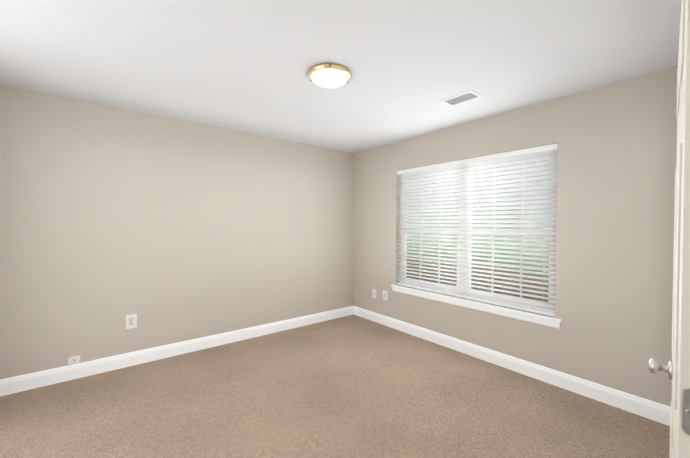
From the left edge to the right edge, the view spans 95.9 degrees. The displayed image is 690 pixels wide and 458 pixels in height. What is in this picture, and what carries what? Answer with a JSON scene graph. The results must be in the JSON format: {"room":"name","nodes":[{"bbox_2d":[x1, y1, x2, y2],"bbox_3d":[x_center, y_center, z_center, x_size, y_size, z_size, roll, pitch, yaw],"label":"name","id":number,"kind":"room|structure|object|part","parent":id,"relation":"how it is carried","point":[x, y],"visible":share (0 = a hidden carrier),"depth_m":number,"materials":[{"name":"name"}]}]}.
{"room":"empty bedroom","nodes":[
{"label":"empty bedroom","id":0,"kind":"room"},
{"bbox_2d":[0,85,353,379],"bbox_3d":[-1.463,0.085,3.530,4.270,2.440,0.140,0,1,-39],"label":"wall","id":1,"kind":"structure","parent":0,"point":[167,230],"depth_m":3.07,"materials":[{"name":"beige paint"}]},
{"bbox_2d":[68,355,79,364],"bbox_3d":[-2.371,1.148,2.727,0.080,0.061,0.007,0,1,-39],"label":"outlet plate","id":2,"kind":"object","parent":1,"relation":"attached to","point":[74,359],"visible":1,"depth_m":2.72,"materials":[{"name":"white plastic"}]},
{"bbox_2d":[126,314,136,328],"bbox_3d":[-2.046,0.886,2.982,0.088,0.135,0.007,0,1,-39],"label":"duplex electrical outlet","id":3,"kind":"object","parent":1,"relation":"attached to","point":[131,320],"visible":1,"depth_m":2.98,"materials":[{"name":"white plastic"}]},
{"bbox_2d":[0,306,353,395],"bbox_3d":[-1.420,1.242,3.487,3.990,0.128,0.014,0,1,-39],"label":"baseboard","id":4,"kind":"structure","parent":1,"relation":"attached to","point":[16,384],"depth_m":3.07,"materials":[{"name":"white"}]},
{"bbox_2d":[0,314,669,457],"bbox_3d":[0.127,1.393,1.561,4.270,0.100,5.240,0,1,-39],"label":"floor","id":5,"kind":"structure","parent":0,"point":[353,386],"depth_m":2.29,"materials":[{"name":"carpet"}]},
{"bbox_2d":[0,0,681,152],"bbox_3d":[0.140,-1.147,1.523,4.270,0.100,5.240,0,1,-39],"label":"ceiling","id":6,"kind":"structure","parent":0,"point":[248,65],"depth_m":1.99,"materials":[{"name":"white paint"}]},
{"bbox_2d":[308,63,350,87],"bbox_3d":[-0.107,-1.071,2.223,0.311,0.076,0.302,0,1,-39],"label":"ceiling light","id":7,"kind":"object","parent":6,"relation":"attached to","point":[329,75],"visible":1,"depth_m":2.14,"materials":[{"name":"white glass"}]},
{"bbox_3d":[-0.110,-1.060,2.220,0.266,0.056,0.266,0,1,-39],"label":"ceiling light bowl glass","id":8,"kind":"part","parent":7,"relation":"part of","materials":[{"name":"white glass"}]},
{"bbox_2d":[440,90,482,106],"bbox_3d":[0.987,-1.105,2.648,0.191,0.008,0.301,0,1,-39],"label":"ceiling vent","id":9,"kind":"object","parent":6,"relation":"in","point":[461,98],"visible":1,"depth_m":2.64,"materials":[{"name":"white metal"}]},
{"bbox_2d":[354,66,677,406],"bbox_3d":[1.744,0.112,2.834,0.140,2.440,4.960,0,1,-39],"label":"wall","id":10,"kind":"structure","parent":0,"point":[616,155],"depth_m":2.49,"materials":[{"name":"beige paint"}]},
{"bbox_2d":[372,289,375,297],"bbox_3d":[0.408,0.907,4.383,0.014,0.125,0.080,0,1,-39],"label":"outlet plate","id":11,"kind":"object","parent":10,"relation":"attached to","point":[373,293],"visible":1,"depth_m":4.38,"materials":[{"name":"white plastic"}]},
{"bbox_2d":[383,290,387,300],"bbox_3d":[0.543,0.900,4.220,0.007,0.130,0.084,0,1,-39],"label":"duplex electrical outlet","id":12,"kind":"object","parent":10,"relation":"attached to","point":[385,295],"visible":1,"depth_m":4.21,"materials":[{"name":"white plastic"}]},
{"bbox_2d":[392,287,559,328],"bbox_3d":[1.223,0.799,3.365,0.016,0.062,1.891,0,1,-39],"label":"apron","id":13,"kind":"object","parent":10,"relation":"attached to","point":[540,321],"visible":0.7,"depth_m":3.12,"materials":[{"name":"white"}]},
{"bbox_2d":[391,284,561,321],"bbox_3d":[1.245,0.757,3.382,0.109,0.022,1.921,0,1,-39],"label":"stool","id":14,"kind":"object","parent":10,"relation":"attached to","point":[493,306],"visible":0.77,"depth_m":3.11,"materials":[{"name":"white wood"}]},
{"bbox_2d":[397,143,557,316],"bbox_3d":[1.257,-0.002,3.377,0.070,1.485,1.805,0,1,-39],"label":"window blind slats","id":15,"kind":"object","parent":10,"relation":"attached to","point":[524,154],"visible":0.88,"depth_m":3.17,"materials":[{"name":"white plastic"}]},
{"bbox_2d":[399,149,557,312],"bbox_3d":[1.315,-0.001,3.424,0.069,1.493,1.811,0,1,-39],"label":"window","id":16,"kind":"structure","parent":10,"relation":"in","point":[520,300],"depth_m":3.33,"materials":[{"name":"white"}]},
{"bbox_2d":[353,306,669,425],"bbox_3d":[1.255,1.258,3.330,0.014,0.128,3.610,0,1,-39],"label":"baseboard","id":17,"kind":"structure","parent":10,"relation":"attached to","point":[647,408],"depth_m":2.74,"materials":[{"name":"white"}]},
{"label":"outside","id":18,"kind":"structure","parent":0,"visible":0},
{"bbox_2d":[406,160,551,301],"bbox_3d":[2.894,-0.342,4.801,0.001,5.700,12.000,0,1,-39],"label":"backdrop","id":19,"kind":"structure","parent":18,"point":[516,286],"depth_m":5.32,"materials":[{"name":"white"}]},
{"bbox_3d":[0.372,0.334,0.209,0.932,2.060,0.127,0,1,-39],"label":"door frame","id":20,"kind":"structure","parent":0,"visible":0},
{"bbox_2d":[649,0,689,457],"bbox_3d":[0.937,0.331,0.861,0.825,2.028,0.218,0,1,-39],"label":"door","id":21,"kind":"structure","parent":20,"relation":"attached to","point":[677,368],"depth_m":0.62,"materials":[{"name":"beige paint"}]},
{"bbox_3d":[1.198,0.505,1.112,0.106,0.065,0.158,0,1,-39],"label":"door knob","id":22,"kind":"part","parent":21,"relation":"part of","materials":[{"name":"silver metal"}]},
{"bbox_3d":[0.673,0.341,0.564,0.040,1.629,0.084,0,1,-39],"label":"door hinges","id":23,"kind":"part","parent":21,"relation":"part of","materials":[{"name":"silver metal"}]}
]}

